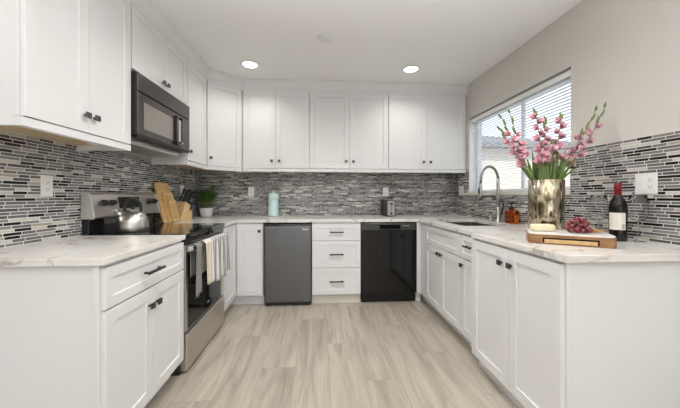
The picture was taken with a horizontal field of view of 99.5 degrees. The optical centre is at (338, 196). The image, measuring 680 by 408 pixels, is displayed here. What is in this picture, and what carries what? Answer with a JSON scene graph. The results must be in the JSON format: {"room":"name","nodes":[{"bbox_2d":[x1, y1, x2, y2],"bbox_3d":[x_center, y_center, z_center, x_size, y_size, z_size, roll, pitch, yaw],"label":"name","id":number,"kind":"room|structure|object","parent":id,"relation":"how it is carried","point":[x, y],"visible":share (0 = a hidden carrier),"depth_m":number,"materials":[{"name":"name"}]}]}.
{"room":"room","nodes":[
{"label":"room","id":0,"kind":"room"},
{"bbox_2d":[0,130,198,248],"bbox_3d":[-1.593,-0.096,0.032,0.158,2.518,7.485,0,0,-4],"label":"backsplash","id":1,"kind":"structure","parent":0,"point":[26,217],"depth_m":1.67,"materials":[{"name":"grey tile"}]},
{"bbox_2d":[41,175,52,196],"bbox_3d":[-1.619,-0.057,1.596,0.007,0.118,0.068,0,0,-4],"label":"wall outlet","id":2,"kind":"object","parent":1,"relation":"attached to","point":[46,180],"visible":1,"depth_m":1.59,"materials":[{"name":"white plastic"}]},
{"bbox_2d":[0,0,130,150],"bbox_3d":[-1.447,-0.819,1.486,0.349,1.065,0.676,0,0,-4],"label":"upper cabinet","id":3,"kind":"object","parent":1,"relation":"attached to","point":[65,65],"visible":0.99,"depth_m":1.39,"materials":[{"name":"paint"}]},
{"bbox_2d":[86,142,100,145],"bbox_3d":[-1.452,-0.308,1.703,0.068,0.015,0.068,0,0,-4],"label":"puck light","id":4,"kind":"object","parent":3,"relation":"attached to","point":[87,143],"visible":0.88,"depth_m":1.68,"materials":[{"name":"white paint"}]},
{"bbox_2d":[131,3,186,104],"bbox_3d":[-1.498,-1.080,2.213,0.349,0.543,0.776,0,0,-4],"label":"upper cabinet","id":5,"kind":"object","parent":1,"relation":"attached to","point":[153,56],"visible":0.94,"depth_m":2.13,"materials":[{"name":"paint"}]},
{"bbox_2d":[130,71,189,156],"bbox_3d":[-1.477,-0.575,2.204,0.373,0.459,0.742,0,0,-4],"label":"microwave","id":6,"kind":"object","parent":5,"relation":"attached to","point":[159,120],"visible":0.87,"depth_m":2.10,"materials":[{"name":"black metal"}]},
{"bbox_2d":[130,138,178,156],"bbox_3d":[-1.512,-0.368,2.208,0.230,0.040,0.695,0,0,-4],"label":"hood","id":7,"kind":"object","parent":6,"relation":"attached to","point":[139,146],"depth_m":2.23,"materials":[{"name":"metal"}]},
{"bbox_2d":[150,61,206,168],"bbox_3d":[-1.541,-0.819,2.832,0.349,1.065,0.457,0,0,-4],"label":"upper cabinet","id":8,"kind":"object","parent":1,"relation":"attached to","point":[196,157],"visible":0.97,"depth_m":2.80,"materials":[{"name":"paint"}]},
{"bbox_2d":[180,185,183,195],"bbox_3d":[-1.729,-0.061,3.173,0.007,0.118,0.074,0,0,-4],"label":"wall outlet","id":9,"kind":"object","parent":1,"relation":"attached to","point":[181,186],"visible":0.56,"depth_m":3.15,"materials":[{"name":"white plastic"}]},
{"bbox_2d":[199,171,454,215],"bbox_3d":[-0.115,-0.096,3.807,3.331,2.518,0.158,0,0,-4],"label":"backsplash","id":10,"kind":"structure","parent":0,"point":[300,193],"depth_m":3.73,"materials":[{"name":"grey tile"}]},
{"bbox_2d":[177,81,242,171],"bbox_3d":[-1.441,-0.819,3.352,0.621,1.065,0.581,0,0,-4],"label":"upper cabinet","id":11,"kind":"object","parent":10,"relation":"attached to","point":[224,103],"visible":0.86,"depth_m":3.21,"materials":[{"name":"paint"}]},
{"bbox_2d":[248,187,253,195],"bbox_3d":[-1.118,-0.059,3.654,0.072,0.115,0.007,0,0,-4],"label":"wall outlet","id":12,"kind":"object","parent":10,"relation":"attached to","point":[250,189],"visible":1,"depth_m":3.65,"materials":[{"name":"white plastic"}]},
{"bbox_2d":[243,90,309,171],"bbox_3d":[-0.746,-0.819,3.521,0.776,1.065,0.340,0,0,-4],"label":"upper cabinet","id":13,"kind":"object","parent":10,"relation":"attached to","point":[276,124],"visible":0.96,"depth_m":3.38,"materials":[{"name":"paint"}]},
{"bbox_2d":[129,0,468,95],"bbox_3d":[-0.466,-1.294,2.851,4.015,0.119,1.664,0,0,-40],"label":"crown molding","id":14,"kind":"structure","parent":10,"relation":"attached to","point":[148,8],"depth_m":3.36,"materials":[{"name":"paint"}]},
{"bbox_2d":[310,92,387,172],"bbox_3d":[0.114,-0.819,3.580,0.946,1.065,0.340,0,0,-4],"label":"upper cabinet","id":15,"kind":"object","parent":10,"relation":"attached to","point":[349,131],"visible":0.98,"depth_m":3.44,"materials":[{"name":"paint"}]},
{"bbox_2d":[383,187,387,195],"bbox_3d":[0.612,-0.059,3.775,0.072,0.115,0.007,0,0,-4],"label":"wall outlet","id":16,"kind":"object","parent":10,"relation":"attached to","point":[385,189],"visible":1,"depth_m":3.77,"materials":[{"name":"white plastic"}]},
{"bbox_2d":[388,94,465,172],"bbox_3d":[1.074,-0.819,3.647,0.978,1.065,0.340,0,0,-4],"label":"upper cabinet","id":17,"kind":"object","parent":10,"relation":"attached to","point":[427,133],"visible":0.96,"depth_m":3.50,"materials":[{"name":"paint"}]},
{"bbox_2d":[145,297,517,407],"bbox_3d":[0.149,1.214,0.078,3.641,0.100,7.635,0,0,-4],"label":"floor","id":18,"kind":"structure","parent":0,"point":[391,354],"depth_m":2.00,"materials":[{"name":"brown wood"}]},
{"bbox_2d":[0,241,183,407],"bbox_3d":[-1.281,0.722,1.490,0.679,0.883,0.698,0,0,-4],"label":"base cabinet","id":19,"kind":"object","parent":18,"relation":"on","point":[111,335],"visible":0.89,"depth_m":1.17,"materials":[{"name":"paint"}]},
{"bbox_2d":[0,235,185,266],"bbox_3d":[-1.295,0.265,1.486,0.653,0.030,0.713,0,0,-4],"label":"countertop","id":20,"kind":"structure","parent":19,"relation":"on","point":[102,250],"depth_m":1.35,"materials":[{"name":"stone"}]},
{"bbox_2d":[81,192,227,375],"bbox_3d":[-1.323,0.568,2.226,0.679,1.191,0.765,0,0,-4],"label":"range","id":21,"kind":"object","parent":18,"relation":"on","point":[203,314],"visible":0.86,"depth_m":2.03,"materials":[{"name":"silver metal"}]},
{"bbox_2d":[113,197,148,232],"bbox_3d":[-1.454,0.126,2.029,0.193,0.238,0.193,0,0,-4],"label":"kettle","id":22,"kind":"object","parent":21,"relation":"on","point":[133,220],"visible":1,"depth_m":1.97,"materials":[{"name":"metal"}]},
{"bbox_2d":[87,223,224,237],"bbox_3d":[-1.322,0.258,2.226,0.612,0.024,0.759,0,0,-4],"label":"cooktop","id":23,"kind":"object","parent":21,"relation":"in","point":[191,230],"depth_m":2.09,"materials":[{"name":"black glass"}]},
{"bbox_2d":[190,242,201,297],"bbox_3d":[-0.972,0.502,1.960,0.059,0.365,0.096,0,0,-4],"label":"kitchen towel","id":24,"kind":"object","parent":21,"relation":"hanging from","point":[198,245],"visible":0.91,"depth_m":1.95,"materials":[{"name":"grey fabric"}]},
{"bbox_2d":[200,232,229,284],"bbox_3d":[-0.993,0.500,2.324,0.067,0.362,0.525,0,0,-4],"label":"kitchen towel","id":25,"kind":"object","parent":21,"relation":"hanging from","point":[215,255],"visible":0.96,"depth_m":2.29,"materials":[{"name":"fabric"}]},
{"bbox_2d":[222,223,265,311],"bbox_3d":[-1.274,0.722,3.136,0.922,0.883,1.033,0,0,-4],"label":"base cabinet","id":26,"kind":"object","parent":18,"relation":"on","point":[243,283],"visible":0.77,"depth_m":3.04,"materials":[{"name":"paint"}]},
{"bbox_2d":[264,222,311,305],"bbox_3d":[-0.562,0.729,3.351,0.491,0.870,0.636,0,0,-4],"label":"refrigerator","id":27,"kind":"object","parent":18,"relation":"on","point":[287,246],"visible":0.88,"depth_m":3.04,"materials":[{"name":"grey metal"}]},
{"bbox_2d":[312,222,360,302],"bbox_3d":[-0.048,0.722,3.399,0.528,0.883,0.677,0,0,-4],"label":"base cabinet","id":28,"kind":"object","parent":18,"relation":"on","point":[336,246],"visible":0.99,"depth_m":3.10,"materials":[{"name":"paint"}]},
{"bbox_2d":[360,222,416,301],"bbox_3d":[0.525,0.726,3.435,0.610,0.868,0.620,0,0,-4],"label":"dishwasher","id":29,"kind":"object","parent":18,"relation":"on","point":[388,249],"visible":0.97,"depth_m":3.13,"materials":[{"name":"black plastic"}]},
{"bbox_2d":[415,222,470,345],"bbox_3d":[1.227,0.722,3.034,0.740,0.883,1.567,0,0,-4],"label":"base cabinet","id":30,"kind":"object","parent":18,"relation":"on","point":[439,257],"visible":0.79,"depth_m":2.59,"materials":[{"name":"paint"}]},
{"bbox_2d":[155,215,679,262],"bbox_3d":[-0.020,0.265,2.440,3.329,0.030,2.597,0,0,-4],"label":"countertop","id":31,"kind":"structure","parent":30,"relation":"on","point":[513,236],"depth_m":1.83,"materials":[{"name":"stone"}]},
{"bbox_2d":[154,182,170,222],"bbox_3d":[-1.639,0.059,2.721,0.098,0.379,0.240,0,0,-4],"label":"cutting board","id":32,"kind":"object","parent":31,"relation":"on","point":[160,187],"visible":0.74,"depth_m":2.64,"materials":[{"name":"brown wood"}]},
{"bbox_2d":[161,192,173,222],"bbox_3d":[-1.613,0.103,2.746,0.078,0.292,0.186,0,0,-4],"label":"cutting board","id":33,"kind":"object","parent":31,"relation":"on","point":[166,196],"visible":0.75,"depth_m":2.68,"materials":[{"name":"brown wood"}]},
{"bbox_2d":[167,199,179,221],"bbox_3d":[-1.588,0.139,2.763,0.062,0.220,0.138,0,0,-4],"label":"cutting board","id":34,"kind":"object","parent":31,"relation":"on","point":[173,210],"visible":1,"depth_m":2.74,"materials":[{"name":"brown wood"}]},
{"bbox_2d":[176,201,191,220],"bbox_3d":[-1.618,0.152,2.960,0.105,0.195,0.179,0,0,10],"label":"knife block","id":35,"kind":"object","parent":31,"relation":"on","point":[185,214],"visible":0.78,"depth_m":2.94,"materials":[{"name":"brown wood"}]},
{"bbox_2d":[179,188,185,201],"bbox_3d":[-1.644,-0.014,3.015,0.031,0.145,0.090,0,0,10],"label":"knife","id":36,"kind":"object","parent":35,"relation":"in","point":[184,189],"visible":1,"depth_m":3.01,"materials":[{"name":"black metal"}]},
{"bbox_2d":[185,188,191,201],"bbox_3d":[-1.580,-0.010,3.010,0.031,0.145,0.090,0,0,10],"label":"knife","id":37,"kind":"object","parent":35,"relation":"in","point":[190,189],"visible":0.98,"depth_m":3.00,"materials":[{"name":"black metal"}]},
{"bbox_2d":[187,192,193,203],"bbox_3d":[-1.572,0.020,3.039,0.031,0.129,0.082,0,0,10],"label":"knife","id":38,"kind":"object","parent":35,"relation":"in","point":[192,193],"visible":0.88,"depth_m":3.03,"materials":[{"name":"black metal"}]},
{"bbox_2d":[198,203,201,216],"bbox_3d":[-1.704,0.165,3.530,0.056,0.168,0.056,0,0,-4],"label":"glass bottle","id":39,"kind":"object","parent":31,"relation":"on","point":[200,206],"visible":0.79,"depth_m":3.51,"materials":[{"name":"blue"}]},
{"bbox_2d":[195,187,220,216],"bbox_3d":[-1.600,0.070,3.496,0.321,0.359,0.284,0,0,-4],"label":"potted plant","id":40,"kind":"object","parent":31,"relation":"on","point":[206,211],"visible":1,"depth_m":3.46,"materials":[{"name":"green plant"}]},
{"bbox_2d":[268,191,278,216],"bbox_3d":[-0.817,0.093,3.584,0.136,0.313,0.136,0,0,-4],"label":"water bottle","id":41,"kind":"object","parent":31,"relation":"on","point":[273,202],"visible":0.98,"depth_m":3.53,"materials":[{"name":"teal plastic"}]},
{"bbox_2d":[381,200,394,216],"bbox_3d":[0.617,0.150,3.615,0.140,0.199,0.253,0,0,-4],"label":"toaster","id":42,"kind":"object","parent":31,"relation":"on","point":[387,206],"visible":1,"depth_m":3.51,"materials":[{"name":"silver plastic"}]},
{"bbox_2d":[447,222,493,225],"bbox_3d":[1.251,0.377,2.773,0.490,0.194,0.720,0,0,-4],"label":"sink","id":43,"kind":"object","parent":31,"relation":"in","point":[457,223],"visible":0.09,"depth_m":3.11,"materials":[{"name":"silver metal"}]},
{"bbox_2d":[486,213,492,220],"bbox_3d":[1.531,0.212,2.935,0.084,0.074,0.042,0,0,-4],"label":"soap pump","id":44,"kind":"object","parent":31,"relation":"on","point":[490,214],"visible":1,"depth_m":2.93,"materials":[{"name":"silver metal"}]},
{"bbox_2d":[478,165,503,221],"bbox_3d":[1.450,-0.024,2.755,0.241,0.546,0.100,0,0,-4],"label":"faucet","id":45,"kind":"object","parent":31,"relation":"on","point":[499,212],"visible":1,"depth_m":2.76,"materials":[{"name":"silver metal"}]},
{"bbox_2d":[505,202,518,223],"bbox_3d":[1.570,0.150,2.623,0.082,0.198,0.100,0,0,-4],"label":"soap bottle","id":46,"kind":"object","parent":31,"relation":"on","point":[511,216],"visible":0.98,"depth_m":2.58,"materials":[{"name":"orange glass"}]},
{"bbox_2d":[528,179,564,229],"bbox_3d":[1.309,0.073,1.820,0.193,0.352,0.193,0,0,-4],"label":"vase","id":47,"kind":"object","parent":31,"relation":"on","point":[546,197],"visible":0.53,"depth_m":1.74,"materials":[{"name":"gold glass"}]},
{"bbox_2d":[497,126,534,179],"bbox_3d":[1.176,-0.107,1.858,0.378,0.676,0.183,0,0,-4],"label":"gladiolus","id":48,"kind":"object","parent":47,"relation":"in","point":[519,163],"visible":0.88,"depth_m":1.81,"materials":[{"name":"pink plant"}]},
{"bbox_2d":[498,114,533,179],"bbox_3d":[1.192,-0.149,1.851,0.357,0.760,0.132,0,0,-4],"label":"gladiolus","id":49,"kind":"object","parent":47,"relation":"in","point":[521,149],"visible":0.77,"depth_m":1.83,"materials":[{"name":"pink plant"}]},
{"bbox_2d":[507,108,535,179],"bbox_3d":[1.219,-0.170,1.833,0.263,0.802,0.096,0,0,-4],"label":"gladiolus","id":50,"kind":"object","parent":47,"relation":"in","point":[522,143],"visible":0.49,"depth_m":1.84,"materials":[{"name":"pink plant"}]},
{"bbox_2d":[528,108,549,179],"bbox_3d":[1.266,-0.164,1.801,0.151,0.787,0.100,0,0,-39],"label":"gladiolus","id":51,"kind":"object","parent":47,"relation":"in","point":[538,159],"visible":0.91,"depth_m":1.79,"materials":[{"name":"pink plant"}]},
{"bbox_2d":[537,116,551,178],"bbox_3d":[1.302,-0.146,1.823,0.093,0.751,0.090,0,0,-4],"label":"gladiolus","id":52,"kind":"object","parent":47,"relation":"in","point":[547,138],"visible":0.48,"depth_m":1.83,"materials":[{"name":"pink plant"}]},
{"bbox_2d":[546,112,567,178],"bbox_3d":[1.352,-0.153,1.802,0.149,0.766,0.080,0,0,14],"label":"gladiolus","id":53,"kind":"object","parent":47,"relation":"in","point":[558,120],"visible":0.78,"depth_m":1.79,"materials":[{"name":"pink plant"}]},
{"bbox_2d":[543,139,581,178],"bbox_3d":[1.359,-0.062,1.741,0.228,0.583,0.114,0,0,26],"label":"gladiolus","id":54,"kind":"object","parent":47,"relation":"in","point":[548,159],"visible":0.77,"depth_m":1.75,"materials":[{"name":"pink plant"}]},
{"bbox_2d":[558,128,583,178],"bbox_3d":[1.387,-0.101,1.770,0.288,0.663,0.135,0,0,8],"label":"gladiolus","id":55,"kind":"object","parent":47,"relation":"in","point":[565,164],"visible":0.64,"depth_m":1.79,"materials":[{"name":"pink plant"}]},
{"bbox_2d":[551,105,596,178],"bbox_3d":[1.415,-0.167,1.779,0.358,0.796,0.098,0,0,12],"label":"gladiolus","id":56,"kind":"object","parent":47,"relation":"in","point":[583,142],"visible":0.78,"depth_m":1.78,"materials":[{"name":"pink plant"}]},
{"bbox_2d":[556,102,605,178],"bbox_3d":[1.438,-0.173,1.773,0.382,0.808,0.071,0,0,14],"label":"gladiolus","id":57,"kind":"object","parent":47,"relation":"in","point":[582,153],"visible":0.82,"depth_m":1.76,"materials":[{"name":"pink plant"}]},
{"bbox_2d":[526,229,616,248],"bbox_3d":[1.216,0.221,1.536,0.356,0.057,0.220,0,0,30],"label":"board","id":58,"kind":"object","parent":31,"relation":"on","point":[557,237],"visible":1,"depth_m":1.45,"materials":[{"name":"brown wood"}]},
{"bbox_2d":[530,224,555,230],"bbox_3d":[1.123,0.173,1.587,0.110,0.038,0.062,0,0,5],"label":"cheese","id":59,"kind":"object","parent":58,"relation":"on","point":[535,227],"visible":1,"depth_m":1.56,"materials":[{"name":"beige food"}]},
{"bbox_2d":[563,216,592,232],"bbox_3d":[1.251,0.149,1.509,0.116,0.086,0.116,0,0,-4],"label":"cluster","id":60,"kind":"object","parent":58,"relation":"on","point":[574,224],"visible":1,"depth_m":1.48,"materials":[{"name":"red food"}]},
{"bbox_2d":[589,195,607,229],"bbox_3d":[1.526,0.121,1.693,0.084,0.257,0.084,0,0,-4],"label":"wine glass","id":61,"kind":"object","parent":31,"relation":"on","point":[598,204],"visible":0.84,"depth_m":1.67,"materials":[{"name":"clear glass"}]},
{"bbox_2d":[608,183,627,241],"bbox_3d":[1.560,0.088,1.609,0.079,0.324,0.079,0,0,-4],"label":"wine bottle","id":62,"kind":"object","parent":31,"relation":"on","point":[618,207],"visible":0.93,"depth_m":1.58,"materials":[{"name":"black glass"}]},
{"bbox_2d":[628,195,648,241],"bbox_3d":[1.651,0.121,1.588,0.084,0.257,0.084,0,0,-4],"label":"wine glass","id":63,"kind":"object","parent":31,"relation":"on","point":[638,205],"visible":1,"depth_m":1.56,"materials":[{"name":"clear glass"}]},
{"bbox_2d":[628,195,648,221],"bbox_3d":[1.651,0.067,1.588,0.084,0.149,0.084,0,0,-4],"label":"bowl","id":64,"kind":"object","parent":63,"relation":"on","point":[638,205],"depth_m":1.56,"materials":[{"name":"clear glass"}]},
{"bbox_2d":[459,233,473,346],"bbox_3d":[1.286,0.722,2.126,0.748,0.883,0.247,0,0,-4],"label":"base cabinet","id":65,"kind":"object","parent":18,"relation":"on","point":[466,240],"visible":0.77,"depth_m":2.15,"materials":[{"name":"paint"}]},
{"bbox_2d":[472,238,679,407],"bbox_3d":[1.304,0.722,1.627,0.798,0.883,0.745,0,0,-4],"label":"base cabinet","id":66,"kind":"object","parent":18,"relation":"on","point":[549,333],"visible":0.79,"depth_m":1.27,"materials":[{"name":"paint"}]},
{"bbox_2d":[152,0,581,84],"bbox_3d":[0.149,-1.415,0.078,3.641,0.120,7.635,0,0,-4],"label":"ceiling","id":67,"kind":"structure","parent":0,"point":[456,42],"depth_m":2.40,"materials":[{"name":"white paint"}]},
{"bbox_2d":[241,60,258,68],"bbox_3d":[-0.914,-1.349,2.954,0.180,0.009,0.180,0,0,-4],"label":"recessed light","id":68,"kind":"object","parent":67,"relation":"in","point":[250,64],"visible":1,"depth_m":2.95,"materials":[{"name":"white paint"}]},
{"bbox_2d":[317,34,332,42],"bbox_3d":[-0.120,-1.345,2.463,0.136,0.018,0.136,0,0,-4],"label":"smoke detector","id":69,"kind":"object","parent":67,"relation":"attached to","point":[323,38],"visible":1,"depth_m":2.44,"materials":[{"name":"white plastic"}]},
{"bbox_2d":[402,65,419,72],"bbox_3d":[0.765,-1.349,3.060,0.180,0.009,0.180,0,0,-4],"label":"recessed light","id":70,"kind":"object","parent":67,"relation":"in","point":[411,68],"visible":1,"depth_m":3.06,"materials":[{"name":"white paint"}]},
{"bbox_2d":[455,0,679,245],"bbox_3d":[1.876,-0.096,0.273,0.168,2.518,7.485,0,0,-4],"label":"wall","id":71,"kind":"structure","parent":0,"point":[624,55],"depth_m":1.80,"materials":[{"name":"grey paint"}]},
{"bbox_2d":[459,186,463,194],"bbox_3d":[1.552,-0.072,3.661,0.008,0.118,0.116,0,0,-4],"label":"light switch","id":72,"kind":"object","parent":71,"relation":"attached to","point":[461,188],"visible":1,"depth_m":3.64,"materials":[{"name":"white plastic"}]},
{"bbox_2d":[464,190,570,194],"bbox_3d":[1.692,-0.029,2.828,0.182,0.032,1.517,0,0,-4],"label":"trim","id":73,"kind":"structure","parent":71,"relation":"attached to","point":[567,192],"depth_m":2.74,"materials":[{"name":"stone"}]},
{"bbox_2d":[469,80,570,191],"bbox_3d":[1.700,-0.493,2.789,0.146,0.895,1.414,0,0,-4],"label":"window","id":74,"kind":"structure","parent":71,"relation":"in","point":[472,176],"depth_m":3.47,"materials":[{"name":"white paint"}]},
{"bbox_2d":[471,70,570,191],"bbox_3d":[1.660,-0.487,2.784,0.046,0.870,1.394,0,0,-4],"label":"window blind","id":75,"kind":"object","parent":74,"relation":"attached to","point":[566,76],"visible":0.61,"depth_m":2.64,"materials":[{"name":"white plastic"}]},
{"bbox_2d":[455,130,679,245],"bbox_3d":[1.677,-0.042,1.984,0.008,0.582,3.727,0,0,-4],"label":"backsplash","id":76,"kind":"structure","parent":71,"relation":"attached to","point":[604,165],"depth_m":1.71,"materials":[{"name":"tile"}]},
{"bbox_2d":[635,173,657,193],"bbox_3d":[1.696,-0.069,1.591,0.008,0.116,0.108,0,0,-4],"label":"wall outlet","id":77,"kind":"object","parent":71,"relation":"attached to","point":[645,183],"visible":1,"depth_m":1.59,"materials":[{"name":"white plastic"}]},
{"bbox_2d":[647,177,653,182],"bbox_3d":[1.696,-0.088,1.568,0.001,0.029,0.033,0,0,-4],"label":"socket","id":78,"kind":"object","parent":77,"relation":"attached to","point":[649,179],"depth_m":1.57,"materials":[{"name":"white plastic"}]},
{"bbox_2d":[647,184,653,189],"bbox_3d":[1.696,-0.049,1.568,0.001,0.029,0.033,0,0,-4],"label":"socket","id":79,"kind":"object","parent":77,"relation":"attached to","point":[649,186],"depth_m":1.57,"materials":[{"name":"white plastic"}]},
{"label":"outside","id":80,"kind":"structure","parent":0,"visible":0},
{"bbox_3d":[8.411,1.463,8.604,14.026,0.200,28.000,0,0,-4],"label":"ground","id":81,"kind":"structure","parent":80,"visible":0},
{"bbox_2d":[482,136,570,194],"bbox_3d":[5.487,-0.511,11.909,6.100,3.750,5.700,0,0,-4],"label":"neighbor house","id":82,"kind":"structure","parent":81,"relation":"on","point":[567,183],"depth_m":9.39,"materials":[{"name":"beige paint"}]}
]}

